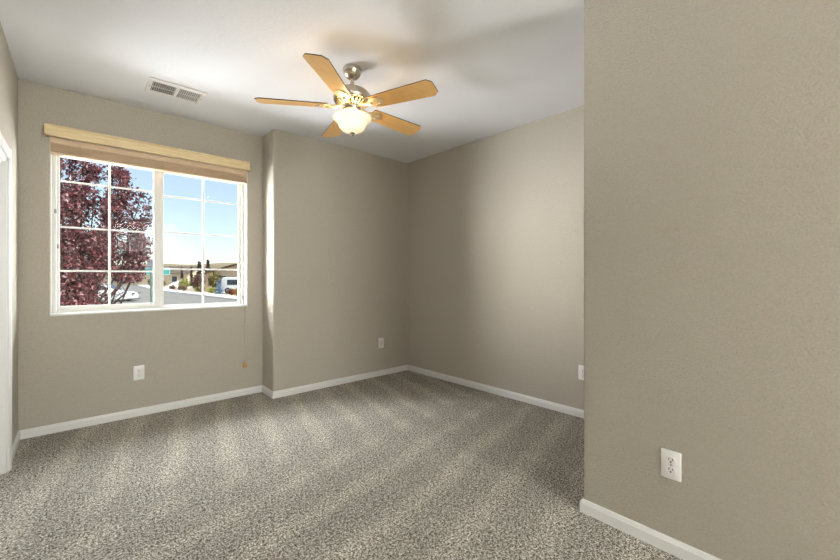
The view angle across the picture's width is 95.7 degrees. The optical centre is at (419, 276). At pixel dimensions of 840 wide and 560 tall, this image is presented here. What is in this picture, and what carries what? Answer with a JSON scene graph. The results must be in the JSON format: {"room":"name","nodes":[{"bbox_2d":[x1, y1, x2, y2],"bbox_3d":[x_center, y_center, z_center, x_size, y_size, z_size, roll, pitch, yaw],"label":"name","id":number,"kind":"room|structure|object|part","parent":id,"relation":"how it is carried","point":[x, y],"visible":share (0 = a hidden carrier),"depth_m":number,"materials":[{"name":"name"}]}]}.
{"room":"empty bedroom","nodes":[
{"label":"empty bedroom","id":0,"kind":"room"},
{"bbox_2d":[0,22,17,444],"bbox_3d":[-0.333,-0.118,-0.216,0.160,2.440,7.322,0,0,-42],"label":"wall","id":1,"kind":"structure","parent":0,"point":[8,75],"depth_m":2.38,"materials":[{"name":"beige paint"}]},
{"bbox_2d":[0,132,11,474],"bbox_3d":[-1.853,0.188,1.496,0.185,1.828,1.716,0,0,-42],"label":"door","id":2,"kind":"structure","parent":1,"relation":"in","point":[5,151],"depth_m":2.13,"materials":[{"name":"white paint"}]},
{"bbox_2d":[12,431,19,460],"bbox_3d":[-2.538,1.071,2.379,0.011,0.061,0.514,0,0,-42],"label":"baseboard","id":3,"kind":"structure","parent":1,"relation":"attached to","point":[17,439],"depth_m":2.41,"materials":[{"name":"white paint"}]},
{"bbox_2d":[18,78,262,430],"bbox_3d":[-2.224,-0.118,3.111,1.775,2.440,0.160,0,0,-42],"label":"wall","id":4,"kind":"structure","parent":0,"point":[71,367],"depth_m":2.90,"materials":[{"name":"beige paint"}]},
{"bbox_2d":[133,365,143,380],"bbox_3d":[-2.220,0.760,3.002,0.070,0.114,0.009,0,0,-42],"label":"wall outlet","id":5,"kind":"object","parent":4,"relation":"attached to","point":[138,371],"visible":1,"depth_m":3.00,"materials":[{"name":"white plastic"}]},
{"bbox_2d":[19,385,261,439],"bbox_3d":[-2.108,1.071,3.101,1.615,0.061,0.011,0,0,-42],"label":"baseboard","id":6,"kind":"structure","parent":4,"relation":"attached to","point":[69,425],"depth_m":2.96,"materials":[{"name":"white paint"}]},
{"bbox_2d":[44,123,249,367],"bbox_3d":[-2.109,-0.108,3.098,1.358,1.900,0.098,0,0,-42],"label":"blind","id":7,"kind":"object","parent":4,"relation":"attached to","point":[62,147],"visible":0.98,"depth_m":2.99,"materials":[{"name":"brown wood"}]},
{"bbox_3d":[-2.116,-0.872,3.118,1.314,0.016,0.054,0,0,-42],"label":"rail","id":8,"kind":"part","parent":7,"relation":"part of","materials":[{"name":"brown wood"}]},
{"bbox_3d":[-1.619,-0.083,3.526,0.014,1.770,0.011,0,0,-42],"label":"pull cord","id":9,"kind":"part","parent":7,"relation":"part of","materials":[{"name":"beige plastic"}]},
{"bbox_2d":[50,136,247,315],"bbox_3d":[-2.156,-0.354,3.165,1.325,1.268,0.160,0,0,-42],"label":"window","id":10,"kind":"structure","parent":4,"relation":"attached to","point":[158,232],"depth_m":3.14,"materials":[{"name":"white plastic"}]},
{"bbox_3d":[-2.412,-0.338,2.980,0.633,1.176,0.030,0,0,-42],"label":"sash","id":11,"kind":"part","parent":10,"relation":"part of","materials":[{"name":"white plastic"}]},
{"bbox_3d":[-2.142,0.272,3.150,1.325,0.016,0.120,0,0,-42],"label":"sill","id":12,"kind":"part","parent":10,"relation":"part of","materials":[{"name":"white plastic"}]},
{"bbox_3d":[-1.949,-0.336,3.407,0.635,1.180,0.026,0,0,-42],"label":"sash","id":13,"kind":"part","parent":10,"relation":"part of","materials":[{"name":"white plastic"}]},
{"bbox_2d":[0,0,583,162],"bbox_3d":[0.698,-1.438,0.706,4.206,0.200,7.642,0,0,-42],"label":"ceiling","id":14,"kind":"structure","parent":0,"point":[494,66],"depth_m":2.30,"materials":[{"name":"white paint"}]},
{"bbox_2d":[145,77,206,104],"bbox_3d":[-1.764,-1.333,2.750,0.348,0.010,0.252,0,0,-42],"label":"ceiling vent","id":15,"kind":"object","parent":14,"relation":"in","point":[155,86],"visible":1,"depth_m":2.74,"materials":[{"name":"white metal"}]},
{"bbox_2d":[254,53,437,136],"bbox_3d":[-0.416,-1.121,2.474,1.102,0.433,1.136,0,0,-42],"label":"ceiling fan","id":16,"kind":"object","parent":14,"relation":"hanging from","point":[352,119],"visible":1,"depth_m":2.36,"materials":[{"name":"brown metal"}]},
{"bbox_3d":[-0.799,-1.090,2.385,0.436,0.035,0.138,0,0,-9],"label":"blade","id":17,"kind":"part","parent":16,"relation":"part of","materials":[{"name":"brown wood"}]},
{"bbox_3d":[-0.492,-1.090,2.081,0.138,0.035,0.436,0,0,9],"label":"blade","id":18,"kind":"part","parent":16,"relation":"part of","materials":[{"name":"brown wood"}]},
{"bbox_3d":[-0.605,-1.090,2.771,0.138,0.035,0.436,0,0,-27],"label":"blade","id":19,"kind":"part","parent":16,"relation":"part of","materials":[{"name":"brown wood"}]},
{"bbox_3d":[-0.436,-0.975,2.444,0.246,0.106,0.246,0,0,-42],"label":"lamp shade","id":20,"kind":"part","parent":16,"relation":"part of","materials":[{"name":"beige glass"}]},
{"bbox_3d":[-0.183,-1.090,2.710,0.439,0.035,0.147,0,0,-42],"label":"blade","id":21,"kind":"part","parent":16,"relation":"part of","materials":[{"name":"brown wood"}]},
{"bbox_3d":[-0.107,-1.090,2.279,0.436,0.035,0.138,0,0,27],"label":"blade","id":22,"kind":"part","parent":16,"relation":"part of","materials":[{"name":"brown wood"}]},
{"bbox_2d":[263,129,406,391],"bbox_3d":[-0.845,-0.118,4.160,1.679,2.440,0.436,0,0,-42],"label":"wall","id":23,"kind":"structure","parent":0,"point":[335,216],"depth_m":3.81,"materials":[{"name":"beige paint"}]},
{"bbox_2d":[262,385,272,398],"bbox_3d":[-1.418,1.071,3.533,0.011,0.061,0.287,0,0,-42],"label":"baseboard","id":24,"kind":"structure","parent":23,"relation":"attached to","point":[265,390],"depth_m":3.52,"materials":[{"name":"white paint"}]},
{"bbox_2d":[273,365,406,398],"bbox_3d":[-0.737,1.071,3.956,1.590,0.061,0.011,0,0,-42],"label":"baseboard","id":25,"kind":"structure","parent":23,"relation":"attached to","point":[286,392],"depth_m":3.85,"materials":[{"name":"white paint"}]},
{"bbox_2d":[378,338,383,347],"bbox_3d":[-0.433,0.740,4.230,0.070,0.114,0.008,0,0,-42],"label":"wall plate","id":26,"kind":"object","parent":23,"relation":"attached to","point":[380,340],"visible":1,"depth_m":4.22,"materials":[{"name":"white plastic"}]},
{"bbox_2d":[0,370,681,559],"bbox_3d":[0.698,1.202,0.706,4.206,0.200,7.642,0,0,-42],"label":"floor","id":27,"kind":"structure","parent":0,"point":[403,465],"depth_m":2.05,"materials":[{"name":"beige carpet"}]},
{"bbox_2d":[407,105,583,409],"bbox_3d":[0.833,-0.118,3.551,0.160,2.440,2.750,0,0,-43],"label":"wall","id":28,"kind":"structure","parent":0,"point":[495,223],"depth_m":3.50,"materials":[{"name":"beige paint"}]},
{"bbox_2d":[407,365,583,417],"bbox_3d":[0.742,1.071,3.524,0.011,0.061,2.628,0,0,-43],"label":"baseboard","id":29,"kind":"structure","parent":28,"relation":"attached to","point":[565,409],"depth_m":3.48,"materials":[{"name":"white paint"}]},
{"bbox_2d":[578,365,583,379],"bbox_3d":[1.268,0.750,2.961,0.009,0.114,0.070,0,0,-43],"label":"wall outlet","id":30,"kind":"object","parent":28,"relation":"attached to","point":[580,367],"visible":0.8,"depth_m":2.97,"materials":[{"name":"white plastic"}]},
{"bbox_2d":[584,0,839,559],"bbox_3d":[2.735,-0.118,0.580,1.336,2.440,4.419,0,0,-42],"label":"wall","id":31,"kind":"structure","parent":0,"point":[712,127],"depth_m":1.41,"materials":[{"name":"beige paint"}]},
{"bbox_2d":[580,499,720,559],"bbox_3d":[2.230,1.071,0.136,0.011,0.061,4.430,0,0,-42],"label":"baseboard","id":32,"kind":"structure","parent":31,"relation":"attached to","point":[672,546],"depth_m":1.58,"materials":[{"name":"white paint"}]},
{"bbox_2d":[661,448,680,481],"bbox_3d":[0.999,0.750,1.513,0.009,0.114,0.070,0,0,-42],"label":"wall outlet","id":33,"kind":"object","parent":31,"relation":"attached to","point":[670,460],"visible":1,"depth_m":1.51,"materials":[{"name":"white plastic"}]},
{"bbox_2d":[666,466,675,473],"bbox_3d":[0.997,0.769,1.511,0.004,0.027,0.033,0,0,-42],"label":"receptacle","id":34,"kind":"object","parent":33,"relation":"attached to","point":[669,469],"depth_m":1.51,"materials":[{"name":"white plastic"}]},
{"bbox_2d":[666,456,675,463],"bbox_3d":[0.997,0.731,1.511,0.004,0.027,0.033,0,0,-42],"label":"receptacle","id":35,"kind":"object","parent":33,"relation":"attached to","point":[669,459],"depth_m":1.51,"materials":[{"name":"white plastic"}]},
{"label":"outside","id":36,"kind":"structure","parent":0,"visible":0},
{"bbox_3d":[-7.153,2.242,9.500,26.000,0.320,15.300,0,0,-42],"label":"ground","id":37,"kind":"structure","parent":36,"visible":0},
{"bbox_2d":[60,157,152,305],"bbox_3d":[-5.888,-0.460,6.421,2.066,5.088,2.089,0,0,2],"label":"tree","id":38,"kind":"object","parent":37,"relation":"on","point":[91,247],"visible":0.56,"depth_m":6.38,"materials":[{"name":"red plant"}]},
{"bbox_2d":[141,259,152,302],"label":"street sign","id":39,"kind":"object","parent":37,"relation":"on","point":[148,263],"depth_m":12.16,"materials":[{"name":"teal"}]},
{"bbox_3d":[-8.617,-0.438,12.203,0.008,0.240,0.720,0,0,-18],"label":"cross blade","id":40,"kind":"part","parent":39,"relation":"part of","materials":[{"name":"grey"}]},
{"bbox_2d":[164,270,169,274],"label":"street sign","id":41,"kind":"object","parent":37,"relation":"on","point":[166,272],"depth_m":12.20,"materials":[{"name":"teal metal"}]},
{"bbox_3d":[-8.547,-0.168,12.202,1.060,0.240,0.008,0,0,0],"label":"name blade","id":42,"kind":"part","parent":41,"relation":"part of","materials":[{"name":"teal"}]},
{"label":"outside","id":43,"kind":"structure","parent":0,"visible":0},
{"bbox_2d":[164,286,237,295],"bbox_3d":[-97.909,2.142,199.524,520.000,0.001,420.000,0,0,-42],"label":"yard","id":44,"kind":"structure","parent":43,"point":[191,289],"depth_m":56.20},
{"bbox_2d":[103,266,205,285],"bbox_3d":[-65.175,-0.198,94.649,21.200,4.680,10.200,0,0,0],"label":"house","id":45,"kind":"structure","parent":44,"relation":"on","point":[174,276],"depth_m":90.14,"materials":[{"name":"beige paint"}]},
{"bbox_2d":[164,281,189,288],"bbox_3d":[-43.055,1.367,67.208,4.600,1.550,5.800,0,0,-42],"label":"mound","id":46,"kind":"object","parent":44,"relation":"on","point":[176,283],"visible":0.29,"depth_m":67.19,"materials":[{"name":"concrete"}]},
{"bbox_2d":[177,278,190,286],"bbox_3d":[-39.260,1.195,63.301,2.127,1.900,1.859,0,0,-42],"label":"shrub","id":47,"kind":"object","parent":44,"relation":"on","point":[184,282],"visible":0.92,"depth_m":63.09,"materials":[{"name":"green plant"}]},
{"bbox_2d":[189,266,192,285],"bbox_3d":[-51.634,0.046,85.655,1.497,4.777,1.496,0,0,-42],"label":"conifer","id":48,"kind":"object","parent":44,"relation":"on","point":[191,271],"visible":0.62,"depth_m":85.64,"materials":[{"name":"green plant"}]},
{"bbox_2d":[191,274,205,288],"bbox_3d":[-31.532,0.899,54.093,1.846,2.489,1.917,0,0,0],"label":"tree","id":49,"kind":"object","parent":44,"relation":"on","point":[197,280],"visible":0.88,"depth_m":53.66,"materials":[{"name":"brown plant"}]},
{"bbox_2d":[196,261,201,274],"bbox_3d":[-40.210,-0.182,69.402,2.185,5.367,2.061,0,0,-5],"label":"conifer","id":50,"kind":"object","parent":44,"relation":"on","point":[199,265],"visible":0.25,"depth_m":69.22,"materials":[{"name":"green plant"}]},
{"bbox_2d":[194,286,205,291],"bbox_3d":[-29.339,1.710,50.667,1.518,0.993,1.389,0,0,-42],"label":"shrub","id":51,"kind":"object","parent":44,"relation":"on","point":[198,289],"visible":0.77,"depth_m":50.38,"materials":[{"name":"green plant"}]},
{"bbox_2d":[205,259,209,271],"bbox_3d":[-44.530,-0.568,79.818,2.469,6.077,2.286,0,0,-42],"label":"conifer","id":52,"kind":"object","parent":44,"relation":"on","point":[207,262],"visible":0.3,"depth_m":79.71,"materials":[{"name":"green plant"}]},
{"bbox_2d":[206,287,215,292],"bbox_3d":[-26.904,1.810,49.145,1.275,0.885,1.268,0,0,-42],"label":"shrub","id":53,"kind":"object","parent":44,"relation":"on","point":[210,290],"visible":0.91,"depth_m":48.95,"materials":[{"name":"green plant"}]},
{"bbox_2d":[207,271,221,287],"bbox_3d":[-29.579,0.593,54.804,2.002,3.102,1.854,0,0,2],"label":"tree","id":54,"kind":"object","parent":44,"relation":"on","point":[214,276],"visible":0.95,"depth_m":54.40,"materials":[{"name":"green plant"}]},
{"bbox_2d":[194,264,237,290],"bbox_3d":[-28.038,0.102,63.465,12.200,4.080,12.200,0,0,0],"label":"house","id":55,"kind":"structure","parent":44,"relation":"on","point":[225,273],"depth_m":57.98,"materials":[{"name":"beige paint"}]},
{"bbox_2d":[214,278,223,293],"bbox_3d":[-24.383,1.242,46.065,1.392,2.128,1.428,0,0,-42],"label":"spruce","id":56,"kind":"object","parent":44,"relation":"on","point":[218,290],"visible":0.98,"depth_m":45.95,"materials":[{"name":"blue plant"}]},
{"bbox_2d":[221,277,237,292],"bbox_3d":[-21.771,1.082,47.469,5.400,2.000,1.932,0,0,1],"label":"van","id":57,"kind":"object","parent":44,"relation":"on","point":[227,282],"visible":0.22,"depth_m":46.55,"materials":[{"name":"white paint"}]},
{"bbox_2d":[227,288,234,294],"bbox_3d":[-21.277,1.723,42.928,1.038,0.857,0.901,0,0,-7],"label":"shrub","id":58,"kind":"object","parent":44,"relation":"on","point":[230,290],"visible":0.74,"depth_m":42.74,"materials":[{"name":"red plant"}]},
{"bbox_2d":[232,288,237,294],"bbox_3d":[-20.305,1.706,42.106,0.856,0.984,0.863,0,0,-3],"label":"shrub","id":59,"kind":"object","parent":44,"relation":"on","point":[235,291],"visible":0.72,"depth_m":41.89,"materials":[{"name":"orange plant"}]},
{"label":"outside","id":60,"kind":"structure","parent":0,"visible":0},
{"bbox_2d":[81,263,237,270],"bbox_3d":[-229.626,-6.509,316.835,360.000,17.422,321.507,0,0,-42],"label":"hills","id":61,"kind":"structure","parent":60,"point":[213,265],"depth_m":376.71,"materials":[{"name":"brown soil"}]},
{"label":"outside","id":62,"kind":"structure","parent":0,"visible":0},
{"bbox_2d":[137,285,237,299],"bbox_3d":[-73.495,2.082,101.966,9.150,0.240,210.000,0,0,-42],"label":"sidewalk","id":63,"kind":"structure","parent":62,"point":[230,297],"depth_m":43.86,"materials":[{"name":"concrete"}]},
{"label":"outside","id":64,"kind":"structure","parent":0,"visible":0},
{"bbox_2d":[60,285,237,304],"bbox_3d":[-84.696,2.177,91.951,35.700,0.150,210.000,0,0,-42],"label":"asphalt","id":65,"kind":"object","parent":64,"point":[170,298],"visible":0.2,"depth_m":36.31,"materials":[{"name":"grey asphalt"}]},
{"bbox_2d":[98,284,140,301],"bbox_3d":[-26.377,1.367,31.820,4.590,1.470,1.800,0,0,-20],"label":"parked car","id":66,"kind":"object","parent":65,"relation":"on","point":[130,295],"visible":0.39,"depth_m":31.61,"materials":[{"name":"white paint"}]}
]}

